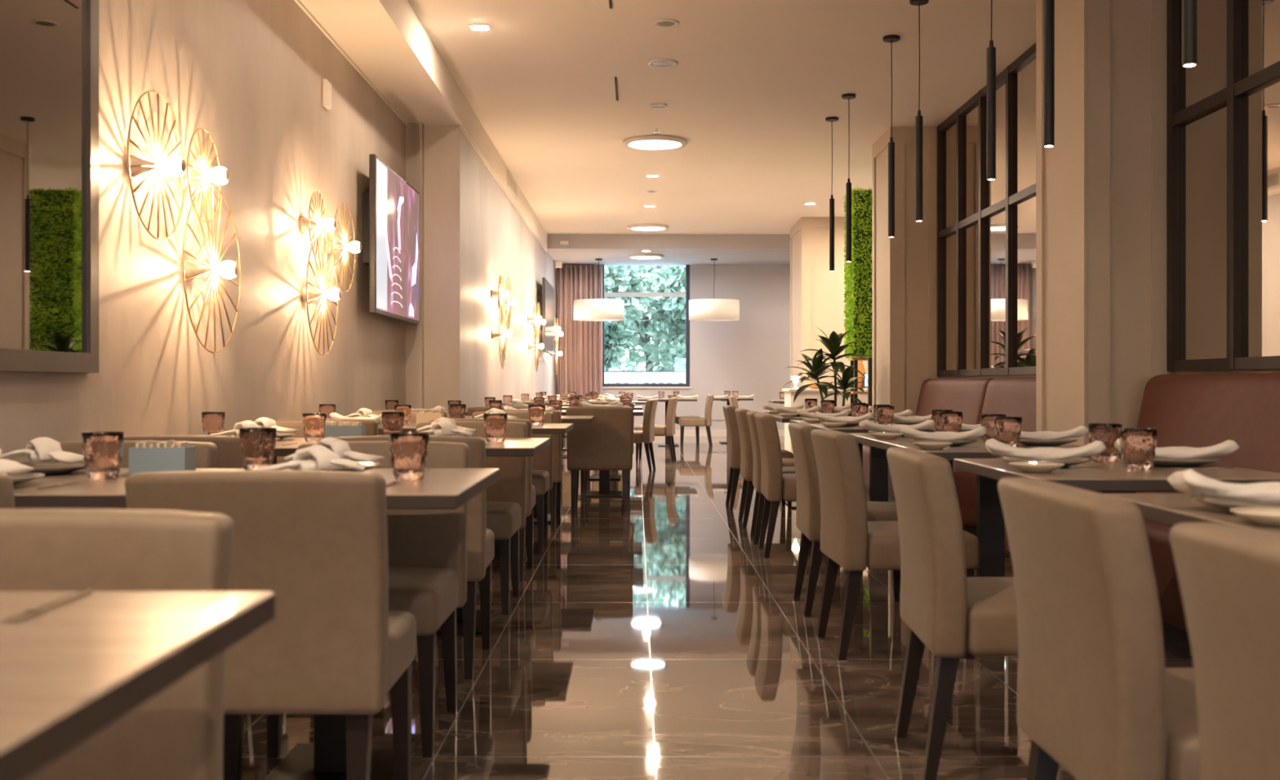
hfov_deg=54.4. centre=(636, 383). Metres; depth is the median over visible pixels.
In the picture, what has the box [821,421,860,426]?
dinner plate
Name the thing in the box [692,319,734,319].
diffuser
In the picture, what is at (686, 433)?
baseboard
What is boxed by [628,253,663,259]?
ceiling lamp
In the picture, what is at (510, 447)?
dining table
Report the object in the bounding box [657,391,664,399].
glass tumbler
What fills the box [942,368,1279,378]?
wall
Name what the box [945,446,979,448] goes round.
table knife
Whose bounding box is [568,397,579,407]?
glass tumbler
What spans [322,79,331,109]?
wall plate
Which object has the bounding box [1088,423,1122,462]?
glass tumbler
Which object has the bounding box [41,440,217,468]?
dining chair
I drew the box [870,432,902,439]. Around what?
bread plate
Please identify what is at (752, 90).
ceiling
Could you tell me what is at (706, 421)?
dining chair
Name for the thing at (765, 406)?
cloth napkin
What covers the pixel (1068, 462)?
dinner plate
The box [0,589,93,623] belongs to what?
fork
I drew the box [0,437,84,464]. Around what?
cloth napkin
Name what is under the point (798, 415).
dinner plate
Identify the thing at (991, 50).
pendant
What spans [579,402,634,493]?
dining chair
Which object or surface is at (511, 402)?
cloth napkin
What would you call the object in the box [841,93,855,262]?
pendant
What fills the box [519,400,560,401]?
dining chair
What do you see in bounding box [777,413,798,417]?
bread plate
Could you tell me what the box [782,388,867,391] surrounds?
countertop
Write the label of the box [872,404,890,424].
glass tumbler
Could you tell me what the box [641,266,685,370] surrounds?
leafy tree
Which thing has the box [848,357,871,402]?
display shelf
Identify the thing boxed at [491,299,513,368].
sconce
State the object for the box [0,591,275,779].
dining table
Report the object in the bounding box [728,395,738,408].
dining chair
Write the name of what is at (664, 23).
recessed light
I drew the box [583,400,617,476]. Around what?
dining chair
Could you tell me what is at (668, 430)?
dining chair
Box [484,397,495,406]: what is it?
glass tumbler
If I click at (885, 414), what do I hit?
glass tumbler
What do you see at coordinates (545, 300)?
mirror
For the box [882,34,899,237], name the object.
pendant
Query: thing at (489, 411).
cloth napkin
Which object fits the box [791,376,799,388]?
lamp
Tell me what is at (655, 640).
floor
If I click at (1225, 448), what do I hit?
cloth napkin
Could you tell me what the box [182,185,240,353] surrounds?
sconce
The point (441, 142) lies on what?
pillar
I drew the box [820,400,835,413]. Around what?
glass tumbler
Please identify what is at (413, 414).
dining chair
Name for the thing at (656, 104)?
recessed light
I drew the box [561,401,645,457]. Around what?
dining table
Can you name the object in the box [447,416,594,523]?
dining table
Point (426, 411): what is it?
dining chair
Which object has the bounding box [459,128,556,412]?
wall
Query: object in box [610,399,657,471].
dining chair
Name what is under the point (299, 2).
trim
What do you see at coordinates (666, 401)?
dining table
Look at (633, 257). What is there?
diffuser
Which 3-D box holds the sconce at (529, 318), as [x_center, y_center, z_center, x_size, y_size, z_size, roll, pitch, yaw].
[-1.457,-0.930,17.751,0.210,0.416,0.368,0,0,28]
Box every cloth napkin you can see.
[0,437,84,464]
[0,448,33,474]
[209,420,279,435]
[253,444,365,472]
[254,417,297,433]
[284,437,383,462]
[328,412,382,422]
[345,408,377,417]
[411,405,442,409]
[417,417,475,432]
[418,420,474,436]
[433,406,445,410]
[474,408,518,418]
[479,409,519,419]
[502,400,526,407]
[503,405,548,409]
[504,400,528,407]
[506,406,554,410]
[580,401,617,406]
[584,402,622,406]
[595,397,605,401]
[602,395,614,399]
[637,395,657,399]
[677,395,697,399]
[708,394,728,398]
[737,395,754,398]
[761,404,804,410]
[773,405,820,413]
[796,408,850,418]
[814,412,873,422]
[817,404,850,410]
[833,405,873,413]
[858,419,935,432]
[867,409,912,417]
[893,414,932,422]
[898,425,986,441]
[960,423,981,431]
[985,439,1106,461]
[1020,426,1088,440]
[1114,439,1239,459]
[1167,469,1279,503]
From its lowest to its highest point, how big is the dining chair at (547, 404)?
0.840 m
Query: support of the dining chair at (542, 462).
on the floor
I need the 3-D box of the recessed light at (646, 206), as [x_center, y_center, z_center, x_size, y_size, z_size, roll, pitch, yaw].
[0.190,-2.549,17.850,0.184,0.011,0.184,0,0,0]
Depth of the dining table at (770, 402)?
18.20 m
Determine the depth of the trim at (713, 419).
24.08 m
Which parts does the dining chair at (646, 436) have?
seat, leg, backrest, leg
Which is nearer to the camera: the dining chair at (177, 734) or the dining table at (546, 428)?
the dining chair at (177, 734)
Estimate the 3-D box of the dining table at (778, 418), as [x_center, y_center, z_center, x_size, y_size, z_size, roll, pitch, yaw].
[1.430,0.634,9.950,0.740,0.769,1.800,0,0,0]
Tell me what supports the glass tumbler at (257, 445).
on the dining table at (324, 759)
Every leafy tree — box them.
[604,266,650,370]
[609,266,680,370]
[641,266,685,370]
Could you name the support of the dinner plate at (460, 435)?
on the dining table at (510, 447)
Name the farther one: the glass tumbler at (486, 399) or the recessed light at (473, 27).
the glass tumbler at (486, 399)
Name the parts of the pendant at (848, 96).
lamp shade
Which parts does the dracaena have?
stem, stem, stem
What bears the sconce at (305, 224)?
attached to the wall at (250, 73)
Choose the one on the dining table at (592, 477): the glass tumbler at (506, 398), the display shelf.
the glass tumbler at (506, 398)
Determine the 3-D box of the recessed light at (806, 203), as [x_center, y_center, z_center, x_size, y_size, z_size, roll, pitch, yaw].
[2.450,-2.549,17.600,0.184,0.011,0.184,0,0,0]
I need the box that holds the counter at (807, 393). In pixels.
[782,388,867,453]
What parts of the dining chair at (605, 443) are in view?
leg, leg, backrest, leg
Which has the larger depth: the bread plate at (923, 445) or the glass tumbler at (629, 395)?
the glass tumbler at (629, 395)
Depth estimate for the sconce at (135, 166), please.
4.92 m
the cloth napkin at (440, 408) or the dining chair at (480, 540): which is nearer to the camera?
the dining chair at (480, 540)
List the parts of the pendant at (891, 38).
lamp shade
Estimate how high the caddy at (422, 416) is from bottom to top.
0.092 m
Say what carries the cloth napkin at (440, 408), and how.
on the dinner plate
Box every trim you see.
[293,0,407,124]
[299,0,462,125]
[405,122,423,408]
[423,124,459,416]
[459,125,546,252]
[462,93,547,250]
[711,417,724,420]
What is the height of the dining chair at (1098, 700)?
0.840 m
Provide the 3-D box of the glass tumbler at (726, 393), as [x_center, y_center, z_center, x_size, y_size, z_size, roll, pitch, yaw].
[1.580,0.189,21.700,0.106,0.122,0.106,0,0,0]
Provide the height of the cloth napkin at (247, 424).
0.074 m
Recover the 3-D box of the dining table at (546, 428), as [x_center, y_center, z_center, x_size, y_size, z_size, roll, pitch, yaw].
[-1.190,0.634,7.425,1.580,0.769,0.850,0,0,0]
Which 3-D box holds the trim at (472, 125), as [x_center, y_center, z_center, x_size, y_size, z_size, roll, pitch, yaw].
[-1.540,-2.412,16.095,0.029,0.284,10.310,0,0,0]
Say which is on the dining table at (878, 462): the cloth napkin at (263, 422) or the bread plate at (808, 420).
the bread plate at (808, 420)
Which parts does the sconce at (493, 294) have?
stem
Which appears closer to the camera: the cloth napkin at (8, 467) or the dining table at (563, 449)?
the cloth napkin at (8, 467)
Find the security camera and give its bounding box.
[555,260,562,267]
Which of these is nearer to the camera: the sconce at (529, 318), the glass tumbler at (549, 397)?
the glass tumbler at (549, 397)
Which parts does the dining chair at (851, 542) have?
leg, backrest, leg, seat, leg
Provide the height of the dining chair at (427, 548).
0.840 m
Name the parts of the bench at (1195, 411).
seat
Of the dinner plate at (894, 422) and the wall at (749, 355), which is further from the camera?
the wall at (749, 355)
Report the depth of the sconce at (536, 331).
17.88 m
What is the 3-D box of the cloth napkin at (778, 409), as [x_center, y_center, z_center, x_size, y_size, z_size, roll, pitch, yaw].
[1.224,0.198,9.503,0.342,0.065,0.110,0,0,-12]
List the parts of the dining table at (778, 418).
plate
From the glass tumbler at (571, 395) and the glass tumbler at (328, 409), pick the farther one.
the glass tumbler at (571, 395)
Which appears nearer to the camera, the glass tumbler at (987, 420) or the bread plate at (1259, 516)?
the bread plate at (1259, 516)
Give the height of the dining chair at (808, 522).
0.840 m
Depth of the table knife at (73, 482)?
2.99 m
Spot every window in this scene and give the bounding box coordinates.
[600,264,690,388]
[937,0,1279,377]
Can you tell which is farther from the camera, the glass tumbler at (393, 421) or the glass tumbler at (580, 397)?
the glass tumbler at (580, 397)
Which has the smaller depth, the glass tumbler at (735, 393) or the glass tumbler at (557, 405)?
the glass tumbler at (557, 405)
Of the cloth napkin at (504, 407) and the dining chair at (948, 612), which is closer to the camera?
the dining chair at (948, 612)
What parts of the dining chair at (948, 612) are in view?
leg, backrest, leg, seat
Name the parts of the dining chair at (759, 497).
backrest, leg, leg, seat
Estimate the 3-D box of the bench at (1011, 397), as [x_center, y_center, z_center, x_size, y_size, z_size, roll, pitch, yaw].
[2.473,0.484,10.100,0.946,1.069,4.300,0,0,0]
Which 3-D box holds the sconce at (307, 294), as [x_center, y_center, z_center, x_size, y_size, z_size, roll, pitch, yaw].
[-1.895,-0.540,7.500,0.229,0.746,0.747,0,0,0]
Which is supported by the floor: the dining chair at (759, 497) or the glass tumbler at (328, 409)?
the dining chair at (759, 497)
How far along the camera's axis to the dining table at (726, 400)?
21.10 m
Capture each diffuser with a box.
[577,319,620,319]
[629,140,679,148]
[632,226,663,230]
[632,256,659,258]
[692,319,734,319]
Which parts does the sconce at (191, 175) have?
stem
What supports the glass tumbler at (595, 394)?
on the dining table at (633, 402)
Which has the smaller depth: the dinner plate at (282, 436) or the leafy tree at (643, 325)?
the dinner plate at (282, 436)
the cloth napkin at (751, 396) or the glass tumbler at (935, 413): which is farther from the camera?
the cloth napkin at (751, 396)
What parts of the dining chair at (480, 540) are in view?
backrest, leg, leg, seat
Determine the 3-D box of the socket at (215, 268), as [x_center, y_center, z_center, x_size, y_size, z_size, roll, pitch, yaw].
[-1.884,-0.510,5.560,0.020,0.034,0.034,0,0,0]
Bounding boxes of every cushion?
[915,377,994,425]
[979,377,1035,431]
[1136,373,1279,493]
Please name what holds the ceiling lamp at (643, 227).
attached to the ceiling at (752, 90)
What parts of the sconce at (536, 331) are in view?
stem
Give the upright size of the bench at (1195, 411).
1.069 m
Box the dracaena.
[782,327,869,406]
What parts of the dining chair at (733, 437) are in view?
leg, backrest, leg, seat, leg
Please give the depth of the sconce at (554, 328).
22.19 m
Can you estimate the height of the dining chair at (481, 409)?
0.840 m
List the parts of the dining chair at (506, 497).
backrest, seat, leg, leg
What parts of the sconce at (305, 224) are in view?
stem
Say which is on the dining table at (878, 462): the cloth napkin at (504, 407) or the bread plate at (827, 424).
the bread plate at (827, 424)
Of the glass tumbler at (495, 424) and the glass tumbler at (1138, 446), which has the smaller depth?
the glass tumbler at (1138, 446)
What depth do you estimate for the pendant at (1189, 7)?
4.20 m
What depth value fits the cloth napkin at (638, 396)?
20.42 m
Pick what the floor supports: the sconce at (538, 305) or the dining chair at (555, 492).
the dining chair at (555, 492)
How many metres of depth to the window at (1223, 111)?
6.85 m
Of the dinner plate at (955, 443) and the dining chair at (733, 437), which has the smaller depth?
the dinner plate at (955, 443)
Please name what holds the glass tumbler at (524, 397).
on the dining table
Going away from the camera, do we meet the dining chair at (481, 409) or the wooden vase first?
the dining chair at (481, 409)
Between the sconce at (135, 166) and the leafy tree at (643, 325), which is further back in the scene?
the leafy tree at (643, 325)
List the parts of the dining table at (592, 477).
plate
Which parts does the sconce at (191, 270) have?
stem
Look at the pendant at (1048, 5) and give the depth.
5.64 m
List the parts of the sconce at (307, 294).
stem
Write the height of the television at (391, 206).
1.140 m
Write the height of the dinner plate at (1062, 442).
0.024 m
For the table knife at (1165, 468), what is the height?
0.006 m
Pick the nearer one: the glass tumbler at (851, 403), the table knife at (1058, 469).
the table knife at (1058, 469)
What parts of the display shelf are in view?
post, post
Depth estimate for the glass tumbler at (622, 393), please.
19.28 m
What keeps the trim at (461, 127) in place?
attached to the wall at (495, 239)
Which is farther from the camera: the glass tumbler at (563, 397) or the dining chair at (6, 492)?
the glass tumbler at (563, 397)
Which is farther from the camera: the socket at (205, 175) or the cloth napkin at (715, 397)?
the cloth napkin at (715, 397)
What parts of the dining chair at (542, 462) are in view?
backrest, leg, seat, leg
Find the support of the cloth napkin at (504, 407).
on the dinner plate
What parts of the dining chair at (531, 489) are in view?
backrest, leg, leg, seat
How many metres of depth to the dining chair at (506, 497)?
5.89 m
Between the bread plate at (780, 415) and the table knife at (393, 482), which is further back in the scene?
the bread plate at (780, 415)
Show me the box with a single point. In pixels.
(562, 242)
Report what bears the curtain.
hanging from the ceiling at (581, 249)
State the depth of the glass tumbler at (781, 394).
18.71 m
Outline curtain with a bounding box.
[557,265,602,435]
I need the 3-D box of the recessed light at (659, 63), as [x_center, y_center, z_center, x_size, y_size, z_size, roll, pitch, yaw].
[0.210,-2.549,9.900,0.245,0.011,0.245,0,0,0]
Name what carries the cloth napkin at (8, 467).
on the dinner plate at (16, 479)
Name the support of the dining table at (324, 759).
on the floor
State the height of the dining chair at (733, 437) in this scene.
0.840 m
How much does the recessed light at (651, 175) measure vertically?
0.011 m
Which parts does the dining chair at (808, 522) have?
leg, backrest, leg, seat, leg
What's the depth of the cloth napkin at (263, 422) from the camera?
5.50 m
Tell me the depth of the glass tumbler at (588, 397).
15.59 m
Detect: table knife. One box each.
[36,481,78,489]
[281,443,297,446]
[386,481,397,487]
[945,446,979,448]
[1030,446,1080,447]
[1053,468,1097,471]
[1164,467,1234,469]
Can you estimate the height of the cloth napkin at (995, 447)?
0.065 m
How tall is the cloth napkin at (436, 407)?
0.065 m
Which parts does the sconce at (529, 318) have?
stem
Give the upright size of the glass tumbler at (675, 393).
0.122 m
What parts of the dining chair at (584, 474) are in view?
leg, leg, backrest, leg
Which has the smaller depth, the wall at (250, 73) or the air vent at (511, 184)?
the wall at (250, 73)
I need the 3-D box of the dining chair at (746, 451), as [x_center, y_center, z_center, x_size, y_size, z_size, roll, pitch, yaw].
[0.997,0.600,9.021,0.560,0.840,0.530,0,0,1]
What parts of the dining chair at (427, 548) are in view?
leg, backrest, seat, leg, leg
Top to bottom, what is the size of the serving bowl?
0.075 m
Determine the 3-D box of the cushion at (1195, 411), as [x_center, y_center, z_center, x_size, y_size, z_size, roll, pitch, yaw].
[2.810,0.290,5.890,0.272,0.680,1.974,0,0,0]
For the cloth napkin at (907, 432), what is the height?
0.065 m
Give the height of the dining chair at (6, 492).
0.840 m
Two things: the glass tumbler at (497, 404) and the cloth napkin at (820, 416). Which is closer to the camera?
the cloth napkin at (820, 416)
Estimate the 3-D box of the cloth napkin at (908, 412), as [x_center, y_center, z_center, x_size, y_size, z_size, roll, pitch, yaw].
[1.640,0.198,8.203,0.342,0.065,0.110,0,0,-4]
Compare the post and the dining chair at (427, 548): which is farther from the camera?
the post
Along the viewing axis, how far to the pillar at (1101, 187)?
7.02 m
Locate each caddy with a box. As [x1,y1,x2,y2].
[128,440,195,475]
[324,421,366,438]
[416,410,444,425]
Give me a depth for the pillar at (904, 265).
12.38 m
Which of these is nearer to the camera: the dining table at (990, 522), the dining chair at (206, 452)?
the dining chair at (206, 452)
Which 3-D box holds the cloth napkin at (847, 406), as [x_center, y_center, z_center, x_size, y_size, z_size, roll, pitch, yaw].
[1.640,0.198,10.453,0.342,0.065,0.110,0,0,-8]
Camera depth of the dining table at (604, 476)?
11.39 m
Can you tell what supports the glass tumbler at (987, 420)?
on the dining table at (990, 522)
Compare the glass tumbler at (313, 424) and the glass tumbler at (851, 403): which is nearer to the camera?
the glass tumbler at (313, 424)
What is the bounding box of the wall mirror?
[0,0,98,373]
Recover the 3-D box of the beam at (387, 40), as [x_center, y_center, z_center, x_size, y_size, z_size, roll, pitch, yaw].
[-1.767,-2.412,3.970,0.484,0.284,13.940,0,0,0]
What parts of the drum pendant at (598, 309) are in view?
lamp shade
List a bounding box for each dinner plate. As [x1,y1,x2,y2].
[8,472,44,485]
[19,462,85,475]
[233,433,297,439]
[293,462,382,472]
[428,433,475,436]
[779,413,814,417]
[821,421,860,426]
[867,431,923,437]
[892,421,922,425]
[908,439,977,447]
[997,456,1092,468]
[1019,439,1077,446]
[1153,457,1224,466]
[1191,495,1279,511]
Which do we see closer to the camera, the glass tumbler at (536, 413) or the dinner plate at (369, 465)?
the dinner plate at (369, 465)
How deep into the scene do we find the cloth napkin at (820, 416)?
7.33 m
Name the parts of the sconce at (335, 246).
stem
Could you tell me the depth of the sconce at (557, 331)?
22.75 m
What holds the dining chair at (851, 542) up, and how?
on the floor
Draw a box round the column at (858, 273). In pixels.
[842,186,871,360]
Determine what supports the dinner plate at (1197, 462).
on the dining table at (1109, 477)
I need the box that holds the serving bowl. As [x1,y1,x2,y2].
[804,382,822,388]
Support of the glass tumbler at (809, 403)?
on the dining table at (778, 418)
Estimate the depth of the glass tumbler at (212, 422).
5.58 m
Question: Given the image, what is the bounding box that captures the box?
[560,240,568,244]
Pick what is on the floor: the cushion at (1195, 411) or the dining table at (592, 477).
the dining table at (592, 477)
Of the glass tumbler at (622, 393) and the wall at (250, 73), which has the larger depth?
the glass tumbler at (622, 393)
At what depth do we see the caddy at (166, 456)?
3.39 m
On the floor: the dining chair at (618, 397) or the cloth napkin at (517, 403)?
the dining chair at (618, 397)
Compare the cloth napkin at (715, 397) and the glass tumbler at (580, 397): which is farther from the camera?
the cloth napkin at (715, 397)
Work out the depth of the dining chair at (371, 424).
6.38 m
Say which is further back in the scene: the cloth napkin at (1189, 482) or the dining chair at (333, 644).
the dining chair at (333, 644)
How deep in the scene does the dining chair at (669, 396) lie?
21.27 m
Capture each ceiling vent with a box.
[608,0,612,8]
[614,76,617,100]
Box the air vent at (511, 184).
[506,169,516,200]
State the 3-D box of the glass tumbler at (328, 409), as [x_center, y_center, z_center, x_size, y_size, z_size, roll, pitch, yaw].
[-1.922,0.189,7.734,0.106,0.122,0.106,0,0,-2]
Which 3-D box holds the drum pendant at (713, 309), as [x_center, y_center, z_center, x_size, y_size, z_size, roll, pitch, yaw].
[1.430,-1.744,23.000,0.930,1.129,0.930,0,0,0]
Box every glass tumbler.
[81,431,124,479]
[201,412,225,435]
[239,427,276,470]
[302,413,326,442]
[319,404,336,418]
[381,411,404,435]
[385,400,398,409]
[388,432,429,480]
[394,404,411,426]
[447,400,461,417]
[448,404,466,418]
[483,413,507,442]
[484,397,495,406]
[488,400,502,409]
[502,395,512,402]
[520,394,528,399]
[528,404,545,426]
[533,397,544,404]
[535,392,542,397]
[547,395,556,402]
[548,400,562,413]
[560,394,568,404]
[568,393,576,397]
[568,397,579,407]
[573,395,582,402]
[585,394,593,399]
[591,392,597,399]
[618,391,625,395]
[620,397,631,407]
[624,394,632,403]
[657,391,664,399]
[673,391,679,398]
[724,391,730,398]
[732,391,737,397]
[778,392,784,400]
[804,399,817,413]
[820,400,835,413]
[850,402,866,417]
[852,404,868,417]
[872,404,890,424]
[875,405,894,425]
[931,409,952,432]
[939,411,963,432]
[980,413,1005,443]
[994,416,1022,448]
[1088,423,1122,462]
[1118,427,1157,471]
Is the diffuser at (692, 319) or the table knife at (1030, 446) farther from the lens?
the diffuser at (692, 319)
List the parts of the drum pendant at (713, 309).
lamp shade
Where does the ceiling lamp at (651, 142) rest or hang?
attached to the ceiling at (752, 90)
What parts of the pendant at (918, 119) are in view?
lamp shade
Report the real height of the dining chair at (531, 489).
0.840 m
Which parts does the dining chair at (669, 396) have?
backrest, seat, leg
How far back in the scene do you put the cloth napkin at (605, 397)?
15.50 m
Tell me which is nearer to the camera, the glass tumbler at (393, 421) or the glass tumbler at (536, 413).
the glass tumbler at (393, 421)
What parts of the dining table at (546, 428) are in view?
plate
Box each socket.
[157,161,163,169]
[202,172,208,179]
[211,266,217,273]
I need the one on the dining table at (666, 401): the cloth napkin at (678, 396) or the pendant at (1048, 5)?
the cloth napkin at (678, 396)
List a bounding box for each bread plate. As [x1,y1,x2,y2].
[765,411,780,414]
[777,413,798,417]
[802,418,822,422]
[820,422,847,427]
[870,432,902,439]
[912,441,952,449]
[1008,462,1064,472]
[1230,506,1279,527]
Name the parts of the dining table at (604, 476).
plate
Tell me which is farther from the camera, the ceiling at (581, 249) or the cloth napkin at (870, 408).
the ceiling at (581, 249)
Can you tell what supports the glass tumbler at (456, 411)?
on the dining table at (546, 428)
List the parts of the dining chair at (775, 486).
leg, backrest, leg, seat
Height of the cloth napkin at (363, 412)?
0.074 m
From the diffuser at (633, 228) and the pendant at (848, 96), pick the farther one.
the diffuser at (633, 228)
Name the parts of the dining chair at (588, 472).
backrest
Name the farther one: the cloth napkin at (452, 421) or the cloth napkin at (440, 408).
the cloth napkin at (440, 408)
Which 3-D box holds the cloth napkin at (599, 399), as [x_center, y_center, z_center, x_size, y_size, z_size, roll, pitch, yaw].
[-0.395,0.186,13.578,0.260,0.074,0.115,0,0,23]
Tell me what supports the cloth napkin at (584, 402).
on the dinner plate
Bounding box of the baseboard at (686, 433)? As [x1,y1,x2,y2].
[563,430,784,436]
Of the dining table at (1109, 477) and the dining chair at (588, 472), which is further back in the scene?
the dining chair at (588, 472)
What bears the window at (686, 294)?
in the wall at (749, 355)
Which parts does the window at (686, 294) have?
sill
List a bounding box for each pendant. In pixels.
[573,258,623,321]
[688,258,739,321]
[825,116,838,271]
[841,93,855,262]
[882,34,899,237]
[909,0,928,222]
[986,0,995,180]
[1043,0,1054,147]
[1182,0,1197,66]
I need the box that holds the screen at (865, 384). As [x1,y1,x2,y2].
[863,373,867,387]
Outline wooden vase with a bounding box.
[857,360,866,388]
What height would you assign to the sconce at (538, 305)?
0.586 m
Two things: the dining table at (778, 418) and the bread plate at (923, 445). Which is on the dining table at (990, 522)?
the bread plate at (923, 445)
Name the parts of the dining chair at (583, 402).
backrest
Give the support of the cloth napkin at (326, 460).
on the dinner plate
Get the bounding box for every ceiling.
[407,0,1035,234]
[546,234,790,264]
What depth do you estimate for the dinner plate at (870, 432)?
5.81 m
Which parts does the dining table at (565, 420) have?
plate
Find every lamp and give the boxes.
[622,134,687,151]
[626,223,668,231]
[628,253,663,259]
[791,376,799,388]
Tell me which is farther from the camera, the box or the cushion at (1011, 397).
the box
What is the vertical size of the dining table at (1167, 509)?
0.769 m
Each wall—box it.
[0,0,405,462]
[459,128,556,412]
[556,264,790,430]
[604,370,685,383]
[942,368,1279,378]
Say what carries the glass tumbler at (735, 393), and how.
on the dining table at (726, 400)
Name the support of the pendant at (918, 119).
hanging from the ceiling at (752, 90)
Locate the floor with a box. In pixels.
[222,436,1193,779]
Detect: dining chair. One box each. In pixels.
[0,471,15,509]
[0,508,234,779]
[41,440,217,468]
[124,435,244,468]
[124,470,416,779]
[266,440,469,758]
[275,418,378,435]
[275,421,362,464]
[335,435,494,679]
[349,411,418,435]
[372,409,447,417]
[415,421,527,615]
[429,418,535,582]
[467,406,528,416]
[471,411,553,549]
[486,409,562,531]
[502,402,549,407]
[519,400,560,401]
[566,406,632,512]
[578,401,622,484]
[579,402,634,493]
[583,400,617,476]
[597,395,619,398]
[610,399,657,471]
[634,397,678,461]
[667,394,699,443]
[679,395,714,447]
[722,405,794,510]
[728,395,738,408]
[734,408,795,528]
[746,411,795,544]
[754,413,796,558]
[787,422,900,617]
[810,429,978,660]
[886,447,1017,779]
[997,477,1200,779]
[1169,523,1279,779]
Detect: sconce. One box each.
[126,89,186,239]
[178,128,230,222]
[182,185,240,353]
[299,189,336,259]
[301,231,341,355]
[327,201,361,292]
[490,274,511,312]
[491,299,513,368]
[497,276,518,328]
[527,304,542,333]
[528,320,544,372]
[531,302,546,342]
[550,333,559,374]
[553,317,561,339]
[553,318,560,347]
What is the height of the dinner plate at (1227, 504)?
0.024 m
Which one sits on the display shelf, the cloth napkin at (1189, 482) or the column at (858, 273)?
the column at (858, 273)
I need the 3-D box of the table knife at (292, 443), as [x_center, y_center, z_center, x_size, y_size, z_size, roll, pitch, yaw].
[-1.410,0.246,5.060,0.014,0.006,0.200,0,0,0]
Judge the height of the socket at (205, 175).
0.034 m
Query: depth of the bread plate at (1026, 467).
3.48 m
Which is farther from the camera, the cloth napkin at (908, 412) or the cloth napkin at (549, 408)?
the cloth napkin at (549, 408)
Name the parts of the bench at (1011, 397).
seat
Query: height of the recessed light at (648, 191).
0.011 m
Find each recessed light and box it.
[469,24,490,30]
[643,204,656,207]
[645,173,660,177]
[645,190,657,192]
[648,58,678,67]
[649,102,666,107]
[653,18,679,27]
[803,202,816,204]
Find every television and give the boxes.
[362,154,419,324]
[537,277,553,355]
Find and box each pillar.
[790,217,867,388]
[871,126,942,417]
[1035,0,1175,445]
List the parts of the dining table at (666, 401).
plate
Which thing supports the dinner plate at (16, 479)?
on the dining table at (324, 759)
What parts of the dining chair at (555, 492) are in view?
backrest, leg, leg, seat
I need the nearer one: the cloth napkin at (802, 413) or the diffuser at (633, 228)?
the cloth napkin at (802, 413)
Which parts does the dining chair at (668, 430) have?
leg, leg, seat, leg, backrest, leg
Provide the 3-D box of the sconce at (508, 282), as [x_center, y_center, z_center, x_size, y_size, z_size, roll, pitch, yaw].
[-1.444,-0.910,14.000,0.219,0.586,0.584,0,0,0]
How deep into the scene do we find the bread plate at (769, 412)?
10.12 m
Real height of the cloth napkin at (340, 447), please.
0.074 m
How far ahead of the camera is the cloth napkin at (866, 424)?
5.82 m
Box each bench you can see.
[862,377,1035,536]
[1004,373,1279,656]
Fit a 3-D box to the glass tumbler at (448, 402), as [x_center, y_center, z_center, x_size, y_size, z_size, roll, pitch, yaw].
[-1.377,0.189,9.410,0.106,0.122,0.106,0,0,-25]
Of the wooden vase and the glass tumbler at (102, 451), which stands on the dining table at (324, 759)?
the glass tumbler at (102, 451)
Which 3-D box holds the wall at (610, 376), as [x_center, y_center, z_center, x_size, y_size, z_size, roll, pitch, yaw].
[0.500,0.395,26.900,9.000,1.350,0.240,0,0,0]
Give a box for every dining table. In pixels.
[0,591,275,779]
[13,468,499,779]
[272,438,550,634]
[377,423,573,559]
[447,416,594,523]
[465,409,643,497]
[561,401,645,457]
[561,406,642,479]
[562,400,585,450]
[562,404,635,465]
[637,399,697,446]
[713,398,753,444]
[759,412,821,508]
[768,400,784,404]
[789,420,933,502]
[848,433,1121,577]
[954,458,1279,493]
[1102,493,1279,535]
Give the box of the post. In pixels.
[867,358,871,412]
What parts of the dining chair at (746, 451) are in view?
leg, backrest, leg, seat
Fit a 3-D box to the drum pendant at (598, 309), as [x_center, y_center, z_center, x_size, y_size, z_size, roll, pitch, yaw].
[-0.700,-1.744,23.000,0.930,1.129,0.930,0,0,0]
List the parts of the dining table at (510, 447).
plate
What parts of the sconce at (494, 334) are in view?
stem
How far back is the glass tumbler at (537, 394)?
17.56 m
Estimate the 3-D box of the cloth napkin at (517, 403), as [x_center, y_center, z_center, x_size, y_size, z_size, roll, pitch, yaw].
[-1.075,0.186,11.212,0.260,0.074,0.115,0,0,21]
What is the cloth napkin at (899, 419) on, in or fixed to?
on the dinner plate at (894, 422)
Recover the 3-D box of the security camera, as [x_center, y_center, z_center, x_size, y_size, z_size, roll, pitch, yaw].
[-1.465,-2.244,23.360,0.130,0.128,0.120,0,0,0]
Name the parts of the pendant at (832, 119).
lamp shade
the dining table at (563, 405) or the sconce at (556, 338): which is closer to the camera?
the dining table at (563, 405)
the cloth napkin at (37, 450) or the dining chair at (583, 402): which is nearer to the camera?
the cloth napkin at (37, 450)
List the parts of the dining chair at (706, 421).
leg, leg, seat, leg, backrest, leg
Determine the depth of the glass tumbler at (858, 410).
7.92 m
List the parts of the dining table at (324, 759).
plate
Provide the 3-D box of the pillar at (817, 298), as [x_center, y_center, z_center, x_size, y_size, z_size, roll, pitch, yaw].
[3.563,-0.767,19.776,2.073,3.575,1.448,0,0,0]
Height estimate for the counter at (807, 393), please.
0.935 m
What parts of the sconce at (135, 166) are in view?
stem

